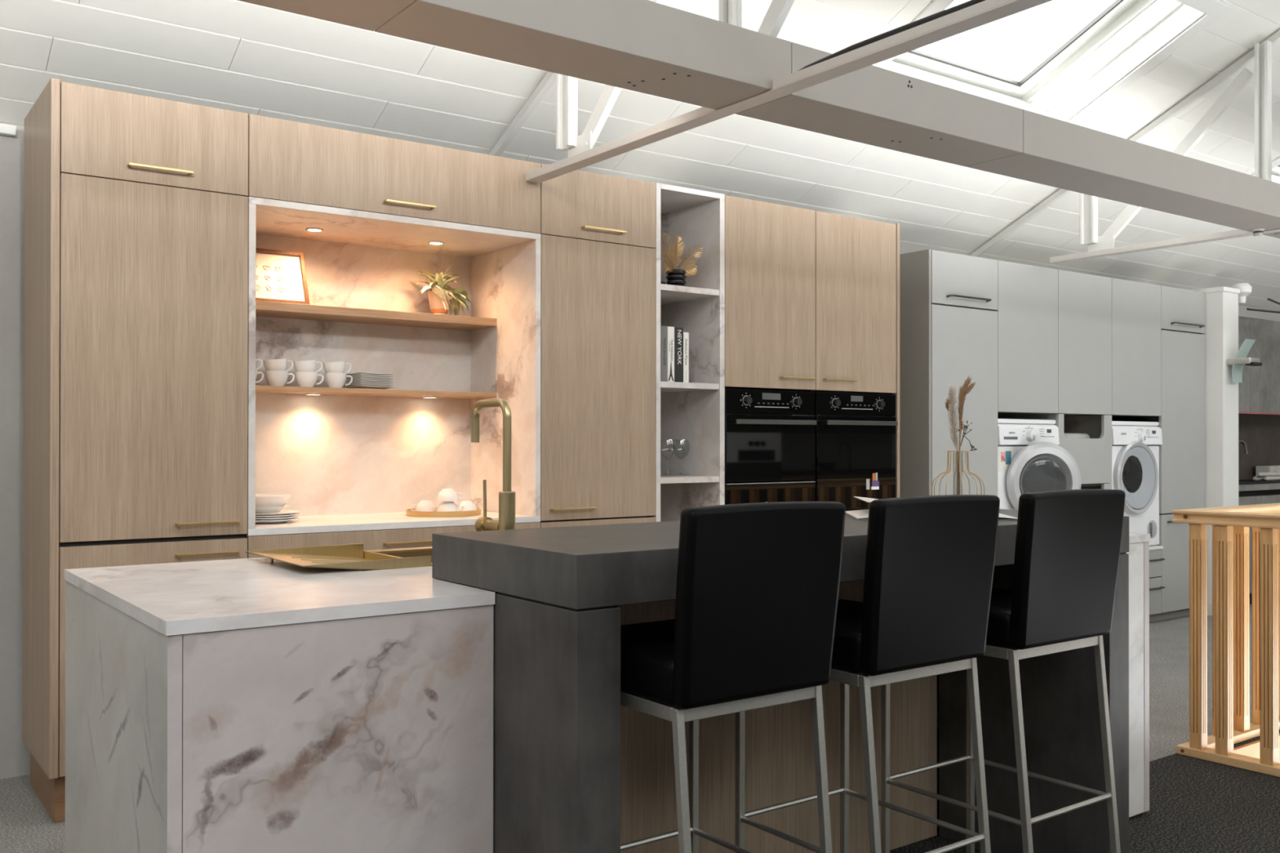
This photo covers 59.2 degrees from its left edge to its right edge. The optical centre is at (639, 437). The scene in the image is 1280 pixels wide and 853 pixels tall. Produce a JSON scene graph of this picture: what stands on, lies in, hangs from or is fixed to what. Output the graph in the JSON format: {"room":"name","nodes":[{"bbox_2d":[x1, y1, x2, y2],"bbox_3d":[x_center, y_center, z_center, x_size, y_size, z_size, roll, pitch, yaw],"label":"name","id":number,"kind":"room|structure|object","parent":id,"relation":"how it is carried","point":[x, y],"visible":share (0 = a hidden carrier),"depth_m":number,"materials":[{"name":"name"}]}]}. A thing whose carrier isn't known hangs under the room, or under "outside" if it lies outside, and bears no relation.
{"room":"store","nodes":[
{"label":"store","id":0,"kind":"room"},
{"bbox_2d":[0,0,1279,311],"bbox_3d":[2.752,-2.276,4.944,17.000,2.376,5.058,0,0,-36],"label":"ceiling","id":1,"kind":"structure","parent":0,"point":[237,55],"depth_m":5.04,"materials":[{"name":"white paint"}]},
{"bbox_2d":[488,0,1052,182],"bbox_3d":[1.946,-2.243,1.429,0.094,2.351,9.355,0,0,-36],"label":"roof truss","id":2,"kind":"object","parent":1,"relation":"attached to","point":[582,153],"visible":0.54,"depth_m":3.65,"materials":[{"name":"grey metal"}]},
{"bbox_2d":[797,0,985,71],"bbox_3d":[1.225,-1.109,2.361,0.055,0.025,2.718,0,0,-35],"label":"cable","id":3,"kind":"object","parent":2,"relation":"on","point":[971,2],"visible":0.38,"depth_m":3.05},
{"bbox_2d":[871,0,1231,124],"bbox_3d":[1.853,-2.058,5.432,1.650,0.800,1.172,0,0,-36],"label":"window","id":4,"kind":"structure","parent":1,"relation":"attached to","point":[1104,49],"depth_m":5.85,"materials":[{"name":"white paint"}]},
{"bbox_2d":[968,30,1279,263],"bbox_3d":[4.846,-2.232,3.557,0.094,2.351,9.355,0,0,-36],"label":"roof truss","id":5,"kind":"object","parent":1,"relation":"attached to","point":[1103,246],"visible":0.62,"depth_m":6.06,"materials":[{"name":"grey metal"}]},
{"bbox_2d":[1250,156,1279,180],"bbox_3d":[4.755,-2.046,7.562,1.650,0.800,1.172,0,0,-36],"label":"window","id":6,"kind":"structure","parent":1,"relation":"attached to","point":[1276,162],"depth_m":7.86,"materials":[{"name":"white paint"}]},
{"bbox_2d":[0,121,1279,779],"bbox_3d":[1.306,0.054,6.902,17.000,2.430,0.150,0,0,-36],"label":"wall","id":7,"kind":"structure","parent":0,"point":[15,756],"depth_m":4.15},
{"bbox_2d":[0,123,16,137],"bbox_3d":[-3.895,-1.132,2.975,3.960,0.036,0.035,0,0,-36],"label":"trim","id":8,"kind":"structure","parent":7,"relation":"attached to","point":[6,130],"depth_m":4.12,"materials":[{"name":"white paint"}]},
{"bbox_2d":[995,260,1057,414],"bbox_3d":[2.196,-0.598,7.064,0.607,0.898,0.565,0,0,-36],"label":"upper cabinet","id":9,"kind":"object","parent":7,"relation":"attached to","point":[1027,310],"visible":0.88,"depth_m":6.83,"materials":[{"name":"grey paint"}]},
{"bbox_2d":[997,269,1111,415],"bbox_3d":[2.683,-0.596,7.421,0.597,0.898,0.565,0,0,-36],"label":"upper cabinet","id":10,"kind":"object","parent":7,"relation":"attached to","point":[1084,300],"visible":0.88,"depth_m":7.18,"materials":[{"name":"grey paint"}]},
{"bbox_2d":[1063,277,1161,417],"bbox_3d":[3.169,-0.594,7.778,0.605,0.898,0.565,0,0,-36],"label":"upper cabinet","id":11,"kind":"object","parent":7,"relation":"attached to","point":[1135,305],"visible":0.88,"depth_m":7.54,"materials":[{"name":"grey paint"}]},
{"bbox_2d":[1238,315,1279,415],"bbox_3d":[5.130,-0.568,9.385,2.300,0.769,0.355,0,0,-36],"label":"upper cabinet","id":12,"kind":"object","parent":7,"relation":"attached to","point":[1259,392],"visible":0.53,"depth_m":9.09,"materials":[{"name":"grey concrete"}]},
{"bbox_2d":[1238,413,1279,479],"bbox_3d":[5.011,0.085,9.509,2.740,0.557,0.026,0,0,-36],"label":"backsplash","id":13,"kind":"structure","parent":7,"relation":"attached to","point":[1260,433],"depth_m":9.73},
{"bbox_2d":[0,604,1279,852],"bbox_3d":[4.248,1.283,2.885,17.000,0.060,9.800,0,0,-36],"label":"floor","id":14,"kind":"structure","parent":0,"point":[1197,806],"depth_m":3.91,"materials":[{"name":"carpet"}]},
{"bbox_2d":[22,77,248,822],"bbox_3d":[-1.794,0.052,4.001,0.625,2.401,0.601,0,0,-36],"label":"tall cabinet","id":15,"kind":"object","parent":14,"relation":"on","point":[135,424],"visible":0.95,"depth_m":3.77,"materials":[{"name":"brown wood"}]},
{"bbox_2d":[245,522,540,558],"bbox_3d":[-1.057,0.805,4.538,1.201,0.902,0.600,0,0,-36],"label":"base cabinet","id":16,"kind":"object","parent":14,"relation":"on","point":[388,539],"visible":0.16,"depth_m":4.22,"materials":[{"name":"brown wood"}]},
{"bbox_2d":[245,510,540,536],"bbox_3d":[-1.067,0.339,4.554,1.201,0.025,0.575,0,0,-36],"label":"countertop","id":17,"kind":"structure","parent":16,"relation":"on","point":[379,521],"depth_m":4.36,"materials":[{"name":"stone"}]},
{"bbox_2d":[245,196,541,536],"bbox_3d":[-1.070,-0.247,4.562,1.201,1.198,0.587,0,0,-36],"label":"display niche","id":18,"kind":"object","parent":16,"relation":"on","point":[348,460],"visible":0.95,"depth_m":4.77,"materials":[{"name":"stone"}]},
{"bbox_2d":[255,369,263,382],"bbox_3d":[-1.532,-0.230,4.382,0.090,0.062,0.099,0,0,32],"label":"cup","id":19,"kind":"object","parent":18,"relation":"on","point":[256,371],"visible":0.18,"depth_m":4.39,"materials":[{"name":"white ceramic"}]},
{"bbox_2d":[255,357,262,369],"bbox_3d":[-1.537,-0.277,4.378,0.090,0.069,0.101,0,0,25],"label":"cup","id":20,"kind":"object","parent":19,"relation":"on","point":[259,359],"visible":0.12,"depth_m":4.40,"materials":[{"name":"white ceramic"}]},
{"bbox_2d":[255,517,298,524],"bbox_3d":[-1.420,0.317,4.280,0.236,0.015,0.236,0,0,-36],"label":"plate","id":21,"kind":"object","parent":18,"relation":"on","point":[294,518],"visible":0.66,"depth_m":4.21,"materials":[{"name":"white ceramic"}]},
{"bbox_2d":[255,515,299,520],"bbox_3d":[-1.418,0.309,4.282,0.236,0.015,0.236,0,0,-36],"label":"plate","id":22,"kind":"object","parent":21,"relation":"on","point":[294,516],"visible":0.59,"depth_m":4.20,"materials":[{"name":"white ceramic"}]},
{"bbox_2d":[255,512,298,518],"bbox_3d":[-1.420,0.300,4.280,0.236,0.015,0.236,0,0,-36],"label":"plate","id":23,"kind":"object","parent":22,"relation":"on","point":[295,513],"visible":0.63,"depth_m":4.20,"materials":[{"name":"white ceramic"}]},
{"bbox_2d":[255,510,299,515],"bbox_3d":[-1.418,0.292,4.282,0.236,0.015,0.236,0,0,-36],"label":"plate","id":24,"kind":"object","parent":23,"relation":"on","point":[281,513],"visible":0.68,"depth_m":4.24,"materials":[{"name":"white ceramic"}]},
{"bbox_2d":[255,504,289,512],"bbox_3d":[-1.428,0.273,4.274,0.187,0.024,0.187,0,0,-36],"label":"bowl","id":25,"kind":"object","parent":24,"relation":"on","point":[258,509],"visible":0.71,"depth_m":4.21,"materials":[{"name":"white ceramic"}]},
{"bbox_2d":[255,493,292,506],"bbox_3d":[-1.428,0.243,4.274,0.208,0.048,0.208,0,0,-36],"label":"bowl","id":26,"kind":"object","parent":25,"relation":"on","point":[261,500],"visible":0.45,"depth_m":4.21,"materials":[{"name":"white ceramic"}]},
{"bbox_2d":[264,370,294,386],"bbox_3d":[-1.434,-0.229,4.454,0.090,0.062,0.099,0,0,28],"label":"cup","id":27,"kind":"object","parent":18,"relation":"on","point":[273,378],"visible":0.84,"depth_m":4.42,"materials":[{"name":"white ceramic"}]},
{"bbox_2d":[262,358,293,371],"bbox_3d":[-1.439,-0.276,4.451,0.090,0.069,0.101,0,0,25],"label":"cup","id":28,"kind":"object","parent":27,"relation":"on","point":[273,364],"visible":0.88,"depth_m":4.41,"materials":[{"name":"white ceramic"}]},
{"bbox_2d":[255,248,310,304],"bbox_3d":[-1.481,-0.636,4.449,0.324,0.226,0.100,0,0,-36],"label":"picture frame","id":29,"kind":"object","parent":18,"relation":"on","point":[280,275],"visible":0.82,"depth_m":4.49,"materials":[{"name":"brown wood"}]},
{"bbox_2d":[294,371,324,386],"bbox_3d":[-1.336,-0.229,4.519,0.099,0.062,0.090,0,0,20],"label":"cup","id":30,"kind":"object","parent":18,"relation":"on","point":[304,379],"visible":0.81,"depth_m":4.49,"materials":[{"name":"white ceramic"}]},
{"bbox_2d":[293,360,322,372],"bbox_3d":[-1.343,-0.276,4.521,0.090,0.069,0.101,0,0,25],"label":"cup","id":31,"kind":"object","parent":30,"relation":"on","point":[310,365],"visible":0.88,"depth_m":4.49,"materials":[{"name":"white ceramic"}]},
{"bbox_2d":[305,227,323,231],"bbox_3d":[-1.289,-0.821,4.459,0.068,0.004,0.068,0,0,-36],"label":"recessed light","id":32,"kind":"object","parent":18,"relation":"on","point":[310,229],"depth_m":4.46,"materials":[{"name":"beige"}]},
{"bbox_2d":[324,373,352,387],"bbox_3d":[-1.240,-0.229,4.597,0.090,0.062,0.099,0,0,30],"label":"cup","id":33,"kind":"object","parent":18,"relation":"on","point":[332,380],"visible":0.8,"depth_m":4.56,"materials":[{"name":"white ceramic"}]},
{"bbox_2d":[322,361,351,373],"bbox_3d":[-1.244,-0.276,4.593,0.090,0.069,0.101,0,0,25],"label":"cup","id":34,"kind":"object","parent":33,"relation":"on","point":[335,366],"visible":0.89,"depth_m":4.56,"materials":[{"name":"white ceramic"}]},
{"bbox_2d":[342,385,395,389],"bbox_3d":[-1.127,-0.204,4.683,0.164,0.013,0.164,0,0,-42],"label":"saucer","id":35,"kind":"object","parent":18,"relation":"on","point":[357,386],"visible":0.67,"depth_m":4.63,"materials":[{"name":"white ceramic"}]},
{"bbox_2d":[344,382,395,386],"bbox_3d":[-1.127,-0.212,4.683,0.164,0.013,0.164,0,0,-42],"label":"saucer","id":36,"kind":"object","parent":35,"relation":"on","point":[361,384],"visible":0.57,"depth_m":4.62,"materials":[{"name":"white ceramic"}]},
{"bbox_2d":[345,381,394,384],"bbox_3d":[-1.127,-0.220,4.683,0.164,0.013,0.164,0,0,-41],"label":"saucer","id":37,"kind":"object","parent":36,"relation":"on","point":[359,382],"visible":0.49,"depth_m":4.62,"materials":[{"name":"white ceramic"}]},
{"bbox_2d":[345,379,393,382],"bbox_3d":[-1.127,-0.227,4.683,0.164,0.013,0.164,0,0,-42],"label":"saucer","id":38,"kind":"object","parent":37,"relation":"on","point":[357,380],"visible":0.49,"depth_m":4.62,"materials":[{"name":"white ceramic"}]},
{"bbox_2d":[346,377,395,381],"bbox_3d":[-1.127,-0.235,4.683,0.164,0.013,0.164,0,0,-41],"label":"saucer","id":39,"kind":"object","parent":38,"relation":"on","point":[361,378],"visible":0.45,"depth_m":4.63,"materials":[{"name":"white ceramic"}]},
{"bbox_2d":[346,375,395,378],"bbox_3d":[-1.127,-0.243,4.683,0.164,0.013,0.164,0,0,-42],"label":"saucer","id":40,"kind":"object","parent":39,"relation":"on","point":[359,376],"visible":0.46,"depth_m":4.62,"materials":[{"name":"white ceramic"}]},
{"bbox_2d":[351,373,394,377],"bbox_3d":[-1.127,-0.250,4.683,0.164,0.013,0.164,0,0,-41],"label":"saucer","id":41,"kind":"object","parent":40,"relation":"on","point":[357,375],"visible":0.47,"depth_m":4.62,"materials":[{"name":"white ceramic"}]},
{"bbox_2d":[346,372,395,375],"bbox_3d":[-1.127,-0.258,4.683,0.164,0.013,0.164,0,0,-41],"label":"saucer","id":42,"kind":"object","parent":41,"relation":"on","point":[357,373],"visible":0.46,"depth_m":4.63,"materials":[{"name":"white ceramic"}]},
{"bbox_2d":[255,385,496,398],"bbox_3d":[-1.163,-0.186,4.690,1.151,0.020,0.244,0,0,-36],"label":"shelf","id":43,"kind":"object","parent":18,"relation":"attached to","point":[261,391],"depth_m":4.69,"materials":[{"name":"brown wood"}]},
{"bbox_2d":[255,300,497,330],"bbox_3d":[-1.163,-0.504,4.691,1.151,0.034,0.244,0,0,-36],"label":"shelf","id":44,"kind":"object","parent":18,"relation":"attached to","point":[265,311],"depth_m":4.68,"materials":[{"name":"brown wood"}]},
{"bbox_2d":[246,113,541,233],"bbox_3d":[-1.056,-0.995,4.546,1.201,0.293,0.600,0,0,-36],"label":"upper cabinet","id":45,"kind":"object","parent":18,"relation":"on","point":[289,161],"visible":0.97,"depth_m":4.28,"materials":[{"name":"brown wood"}]},
{"bbox_2d":[427,240,444,244],"bbox_3d":[-0.861,-0.819,4.753,0.068,0.004,0.068,0,0,-36],"label":"recessed light","id":46,"kind":"object","parent":18,"relation":"on","point":[432,242],"depth_m":4.75,"materials":[{"name":"beige"}]},
{"bbox_2d":[405,507,480,516],"bbox_3d":[-0.828,0.316,4.745,0.314,0.022,0.314,0,0,-36],"label":"tray","id":47,"kind":"object","parent":18,"relation":"on","point":[408,512],"visible":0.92,"depth_m":4.61,"materials":[{"name":"brown wood"}]},
{"bbox_2d":[409,500,435,511],"bbox_3d":[-0.914,0.295,4.787,0.090,0.051,0.097,0,0,44],"label":"teacup","id":48,"kind":"object","parent":47,"relation":"on","point":[423,505],"visible":0.91,"depth_m":4.76,"materials":[{"name":"white ceramic"}]},
{"bbox_2d":[436,501,457,511],"bbox_3d":[-0.805,0.295,4.732,0.090,0.051,0.097,0,0,42],"label":"teacup","id":49,"kind":"object","parent":47,"relation":"on","point":[445,506],"visible":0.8,"depth_m":4.70,"materials":[{"name":"white ceramic"}]},
{"bbox_2d":[436,488,463,501],"bbox_3d":[-0.804,0.243,4.729,0.097,0.051,0.090,0,0,22],"label":"teacup","id":50,"kind":"object","parent":49,"relation":"on","point":[445,495],"visible":1,"depth_m":4.70,"materials":[{"name":"white ceramic"}]},
{"bbox_2d":[456,501,476,511],"bbox_3d":[-0.729,0.295,4.733,0.090,0.051,0.097,0,0,-29],"label":"teacup","id":51,"kind":"object","parent":47,"relation":"on","point":[463,505],"visible":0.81,"depth_m":4.71,"materials":[{"name":"white ceramic"}]},
{"bbox_2d":[417,262,471,315],"bbox_3d":[-0.856,-0.634,4.888,0.248,0.245,0.202,0,0,-14],"label":"potted plant","id":52,"kind":"object","parent":18,"relation":"on","point":[439,299],"visible":0.94,"depth_m":4.87,"materials":[{"name":"green plant"}]},
{"bbox_2d":[538,164,655,528],"bbox_3d":[-0.330,0.060,5.075,0.597,2.397,0.600,0,0,-36],"label":"tall cabinet","id":53,"kind":"object","parent":14,"relation":"on","point":[597,231],"visible":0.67,"depth_m":4.85,"materials":[{"name":"brown wood"}]},
{"bbox_2d":[64,532,1150,852],"bbox_3d":[0.162,0.785,3.218,3.107,0.932,0.967,0,0,-36],"label":"kitchen island","id":54,"kind":"object","parent":14,"relation":"on","point":[243,705],"visible":0.6,"depth_m":2.21,"materials":[{"name":"stone"}]},
{"bbox_2d":[64,532,1150,635],"bbox_3d":[0.162,0.332,3.220,3.107,0.024,0.967,0,0,-36],"label":"island countertop","id":55,"kind":"structure","parent":54,"relation":"on","point":[175,598],"depth_m":2.28,"materials":[{"name":"stone"}]},
{"bbox_2d":[244,543,431,570],"bbox_3d":[-0.599,0.399,2.959,0.734,0.212,0.450,0,0,-36],"label":"sink","id":56,"kind":"object","parent":55,"relation":"in","point":[353,556],"visible":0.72,"depth_m":2.95,"materials":[{"name":"gold metal"}]},
{"bbox_2d":[471,398,515,531],"bbox_3d":[-0.369,0.111,2.803,0.043,0.412,0.194,0,0,-36],"label":"tap","id":57,"kind":"object","parent":55,"relation":"on","point":[506,521],"visible":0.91,"depth_m":2.73,"materials":[{"name":"gold metal"}]},
{"bbox_2d":[653,182,724,521],"bbox_3d":[0.066,0.061,5.384,0.403,2.399,0.571,0,0,-36],"label":"shelf unit","id":58,"kind":"object","parent":14,"relation":"on","point":[694,411],"visible":0.34,"depth_m":5.35,"materials":[{"name":"stone"}]},
{"bbox_2d":[660,325,667,382],"bbox_3d":[0.046,-0.379,5.232,0.037,0.257,0.224,0,0,-36],"label":"book","id":59,"kind":"object","parent":58,"relation":"on","point":[664,329],"visible":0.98,"depth_m":5.14,"materials":[{"name":"grey paper"}]},
{"bbox_2d":[660,440,675,475],"bbox_3d":[0.130,0.097,5.313,0.080,0.172,0.080,0,0,-36],"label":"wine glass","id":60,"kind":"object","parent":58,"relation":"on","point":[674,440],"visible":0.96,"depth_m":5.31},
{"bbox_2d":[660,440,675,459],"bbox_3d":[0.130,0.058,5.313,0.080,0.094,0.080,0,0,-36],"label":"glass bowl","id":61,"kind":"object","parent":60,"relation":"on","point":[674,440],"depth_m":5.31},
{"bbox_2d":[667,326,674,382],"bbox_3d":[0.077,-0.378,5.255,0.038,0.256,0.224,0,0,-36],"label":"book","id":62,"kind":"object","parent":58,"relation":"on","point":[670,329],"visible":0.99,"depth_m":5.16,"materials":[{"name":"white paper"}]},
{"bbox_2d":[674,327,683,382],"bbox_3d":[0.114,-0.377,5.282,0.052,0.255,0.224,0,0,-36],"label":"book","id":63,"kind":"object","parent":58,"relation":"on","point":[678,331],"visible":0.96,"depth_m":5.19,"materials":[{"name":"black paper"}]},
{"bbox_2d":[672,439,689,475],"bbox_3d":[0.198,0.098,5.406,0.080,0.172,0.080,0,0,-36],"label":"wine glass","id":64,"kind":"object","parent":58,"relation":"on","point":[687,439],"visible":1,"depth_m":5.40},
{"bbox_2d":[660,232,702,286],"bbox_3d":[0.173,-0.817,5.272,0.270,0.256,0.118,0,0,-36],"label":"potted plant","id":65,"kind":"object","parent":58,"relation":"on","point":[676,277],"visible":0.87,"depth_m":5.24,"materials":[{"name":"plant"}]},
{"bbox_2d":[683,332,688,382],"bbox_3d":[0.148,-0.367,5.307,0.031,0.235,0.224,0,0,-36],"label":"book","id":66,"kind":"object","parent":58,"relation":"on","point":[686,335],"visible":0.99,"depth_m":5.22,"materials":[{"name":"white paper"}]},
{"bbox_2d":[620,501,845,852],"bbox_3d":[0.112,0.685,2.263,0.391,1.123,0.480,0,0,-36],"label":"bar stool","id":67,"kind":"object","parent":14,"relation":"on","point":[753,627],"visible":0.94,"depth_m":2.09,"materials":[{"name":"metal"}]},
{"bbox_2d":[724,195,817,504],"bbox_3d":[0.479,0.063,5.668,0.596,2.397,0.600,0,0,-36],"label":"kitchen cabinet","id":68,"kind":"object","parent":14,"relation":"on","point":[770,248],"depth_m":5.45,"materials":[{"name":"brown wood"}]},
{"bbox_2d":[724,388,816,482],"bbox_3d":[0.492,-0.005,5.650,0.585,0.440,0.585,0,0,-36],"label":"oven","id":69,"kind":"object","parent":68,"relation":"in","point":[770,435],"visible":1,"depth_m":5.43,"materials":[{"name":"black glass"}]},
{"bbox_2d":[431,509,1128,852],"bbox_3d":[0.446,0.734,2.821,1.827,1.031,0.594,0,0,-36],"label":"countertop","id":70,"kind":"structure","parent":14,"relation":"on","point":[558,591],"depth_m":2.27,"materials":[{"name":"stone"}]},
{"bbox_2d":[844,496,1017,520],"bbox_3d":[0.794,0.195,3.100,0.430,0.048,0.285,0,0,3],"label":"magazine","id":71,"kind":"object","parent":70,"relation":"on","point":[863,514],"visible":0.18,"depth_m":3.06,"materials":[{"name":"paper"}]},
{"bbox_2d":[931,374,984,495],"bbox_3d":[0.983,0.013,3.471,0.165,0.416,0.157,0,0,-36],"label":"vase","id":72,"kind":"object","parent":70,"relation":"on","point":[965,388],"visible":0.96,"depth_m":3.46,"materials":[{"name":"gold metal"}]},
{"bbox_2d":[800,210,899,511],"bbox_3d":[0.971,0.063,6.030,0.624,2.401,0.601,0,0,-36],"label":"kitchen cabinet","id":73,"kind":"object","parent":14,"relation":"on","point":[857,260],"visible":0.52,"depth_m":5.81,"materials":[{"name":"brown wood"}]},
{"bbox_2d":[813,391,897,509],"bbox_3d":[0.975,0.072,6.004,0.587,0.595,0.585,0,0,-36],"label":"oven","id":74,"kind":"object","parent":73,"relation":"in","point":[855,433],"visible":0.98,"depth_m":5.79,"materials":[{"name":"black glass"}]},
{"bbox_2d":[735,494,999,852],"bbox_3d":[0.505,0.687,2.552,0.391,1.123,0.480,0,0,-36],"label":"bar stool","id":75,"kind":"object","parent":14,"relation":"on","point":[923,611],"visible":0.94,"depth_m":2.39,"materials":[{"name":"black leather"}]},
{"bbox_2d":[899,248,997,497],"bbox_3d":[1.710,0.109,6.681,0.620,2.316,0.604,0,0,-36],"label":"tall cabinet","id":76,"kind":"object","parent":14,"relation":"on","point":[948,301],"visible":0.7,"depth_m":6.42,"materials":[{"name":"grey paint"}]},
{"bbox_2d":[880,488,1125,852],"bbox_3d":[0.908,0.688,2.845,0.391,1.123,0.480,0,0,-36],"label":"bar stool","id":77,"kind":"object","parent":14,"relation":"on","point":[1061,598],"visible":0.88,"depth_m":2.68,"materials":[{"name":"black leather"}]},
{"bbox_2d":[997,413,1111,489],"bbox_3d":[2.682,0.564,7.416,0.595,1.414,0.565,0,0,-36],"label":"laundry cabinet","id":78,"kind":"object","parent":14,"relation":"on","point":[1092,455],"visible":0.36,"depth_m":7.28,"materials":[{"name":"grey paint"}]},
{"bbox_2d":[1064,433,1089,438],"bbox_3d":[2.771,0.139,7.449,0.290,0.325,0.300,0,0,-36],"label":"laundry basket","id":79,"kind":"object","parent":78,"relation":"on","point":[1067,435],"visible":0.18,"depth_m":7.33,"materials":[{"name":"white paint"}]},
{"bbox_2d":[1080,483,1103,486],"bbox_3d":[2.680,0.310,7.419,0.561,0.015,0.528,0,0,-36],"label":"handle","id":80,"kind":"object","parent":78,"relation":"attached to","point":[1082,484],"depth_m":7.27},
{"bbox_2d":[1149,545,1164,622],"bbox_3d":[3.179,1.010,7.755,0.605,0.527,0.604,0,0,-36],"label":"base cabinet","id":81,"kind":"object","parent":14,"relation":"on","point":[1155,551],"visible":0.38,"depth_m":7.68,"materials":[{"name":"white paint"}]},
{"bbox_2d":[1111,421,1162,546],"bbox_3d":[3.187,0.319,7.748,0.597,0.845,0.589,0,0,-36],"label":"washing machine","id":82,"kind":"object","parent":81,"relation":"on","point":[1135,464],"visible":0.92,"depth_m":7.55,"materials":[{"name":"white metal"}]},
{"bbox_2d":[1146,520,1156,538],"bbox_3d":[3.486,0.629,7.663,0.128,0.128,0.009,0,0,-36],"label":"vent","id":83,"kind":"object","parent":82,"relation":"attached to","point":[1151,524],"depth_m":7.66,"materials":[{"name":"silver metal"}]},
{"bbox_2d":[1111,285,1204,621],"bbox_3d":[3.662,0.117,8.114,0.588,2.316,0.604,0,0,-36],"label":"tall cabinet","id":84,"kind":"object","parent":14,"relation":"on","point":[1181,421],"visible":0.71,"depth_m":7.87,"materials":[{"name":"grey paint"}]},
{"bbox_2d":[1172,502,1279,777],"bbox_3d":[4.370,0.926,4.429,3.580,1.268,2.744,0,0,-36],"label":"balustrade","id":85,"kind":"object","parent":14,"relation":"on","point":[1231,725],"visible":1,"depth_m":4.40,"materials":[{"name":"brown wood"}]},
{"bbox_2d":[1238,488,1279,604],"bbox_3d":[5.191,0.844,9.260,2.740,0.874,0.560,0,0,-36],"label":"base cabinet","id":86,"kind":"object","parent":14,"relation":"on","point":[1262,496],"visible":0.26,"depth_m":8.56,"materials":[{"name":"grey laminate"}]},
{"bbox_2d":[1238,483,1279,491],"bbox_3d":[5.194,0.387,9.258,2.740,0.040,0.590,0,0,-36],"label":"countertop","id":87,"kind":"structure","parent":86,"relation":"on","point":[1267,486],"depth_m":8.53,"materials":[{"name":"stone"}]},
{"bbox_2d":[1238,439,1248,453],"bbox_3d":[4.671,0.186,8.781,0.274,0.335,0.024,0,0,-36],"label":"tap","id":88,"kind":"object","parent":87,"relation":"on","point":[1242,442],"visible":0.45,"depth_m":8.83,"materials":[{"name":"silver metal"}]},
{"bbox_2d":[1238,479,1279,484],"bbox_3d":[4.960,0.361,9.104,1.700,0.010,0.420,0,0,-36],"label":"sink","id":89,"kind":"object","parent":87,"relation":"in","point":[1248,481],"visible":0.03,"depth_m":8.89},
{"bbox_2d":[1253,475,1277,480],"bbox_3d":[5.155,0.338,9.260,0.420,0.038,0.038,0,0,-36],"label":"rolled towel","id":90,"kind":"object","parent":89,"relation":"on","point":[1255,477],"visible":0.52,"depth_m":9.15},
{"bbox_2d":[1255,465,1279,475],"bbox_3d":[5.484,0.304,9.725,0.420,0.109,0.120,0,0,-36],"label":"box","id":91,"kind":"object","parent":89,"relation":"on","point":[1270,468],"visible":0.4,"depth_m":9.61,"materials":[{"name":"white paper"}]},
{"bbox_2d":[1264,475,1279,480],"bbox_3d":[5.231,0.340,9.242,0.400,0.034,0.034,0,0,-36],"label":"rolled towel","id":92,"kind":"object","parent":89,"relation":"on","point":[1266,478],"visible":1,"depth_m":9.16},
{"bbox_2d":[1257,471,1279,476],"bbox_3d":[5.160,0.306,9.220,0.400,0.034,0.034,0,0,-36],"label":"rolled towel","id":93,"kind":"object","parent":92,"relation":"on","point":[1273,473],"visible":1,"depth_m":9.18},
{"bbox_3d":[2.206,1.006,7.041,0.607,0.527,0.604,0,0,-36],"label":"base cabinet","id":94,"kind":"object","parent":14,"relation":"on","visible":0},
{"bbox_2d":[997,418,1081,510],"bbox_3d":[2.267,0.314,6.963,0.599,0.845,0.767,0,0,-36],"label":"washing machine","id":95,"kind":"object","parent":94,"relation":"on","point":[1030,459],"visible":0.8,"depth_m":6.73,"materials":[{"name":"white metal"}]},
{"bbox_2d":[1022,426,1044,435],"bbox_3d":[2.392,-0.010,6.847,0.216,0.104,0.005,0,0,-36],"label":"print","id":96,"kind":"object","parent":95,"relation":"on","point":[1027,431],"depth_m":6.83},
{"bbox_2d":[1191,286,1239,603],"bbox_3d":[4.012,0.106,8.336,0.238,2.343,0.737,0,0,-36],"label":"column","id":97,"kind":"structure","parent":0,"point":[1221,303],"depth_m":8.04,"materials":[{"name":"white paint"}]},
{"bbox_2d":[1207,602,1212,615],"bbox_3d":[4.195,1.231,8.080,0.245,0.090,0.122,0,0,-36],"label":"baseboard","id":98,"kind":"structure","parent":97,"relation":"attached to","point":[1209,604],"depth_m":8.04,"materials":[{"name":"white paint"}]},
{"bbox_2d":[1231,283,1252,303],"bbox_3d":[4.597,-1.096,8.608,0.150,0.150,0.150,0,0,-36],"label":"security camera","id":99,"kind":"object","parent":97,"relation":"attached to","point":[1246,289],"depth_m":8.56,"materials":[{"name":"white paint"}]},
{"bbox_2d":[1226,338,1262,382],"bbox_3d":[4.280,-0.539,7.971,0.147,0.300,0.186,0,0,-36],"label":"wall lamp","id":100,"kind":"object","parent":97,"relation":"attached to","point":[1241,359],"visible":1,"depth_m":7.97,"materials":[{"name":"metal"}]},
{"bbox_2d":[1246,307,1279,313],"bbox_3d":[5.481,-1.008,9.288,2.463,0.116,0.016,0,0,-42],"label":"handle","id":101,"kind":"object","parent":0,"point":[1247,308],"visible":1,"depth_m":8.66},
{"bbox_3d":[-2.663,-1.173,-2.177,0.150,4.798,10.100,0,0,-36],"label":"wall","id":102,"kind":"structure","parent":0,"visible":0},
{"bbox_2d":[238,0,1279,238],"bbox_3d":[2.562,-1.137,5.195,16.998,0.165,0.266,0,0,-36],"label":"beam","id":103,"kind":"structure","parent":102,"relation":"attached to","point":[646,46],"depth_m":3.59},
{"bbox_2d":[1251,228,1264,236],"bbox_3d":[3.137,-1.036,5.713,0.060,0.034,0.060,0,0,-36],"label":"sensor","id":104,"kind":"object","parent":103,"relation":"attached to","point":[1256,232],"visible":1,"depth_m":5.70,"materials":[{"name":"white paint"}]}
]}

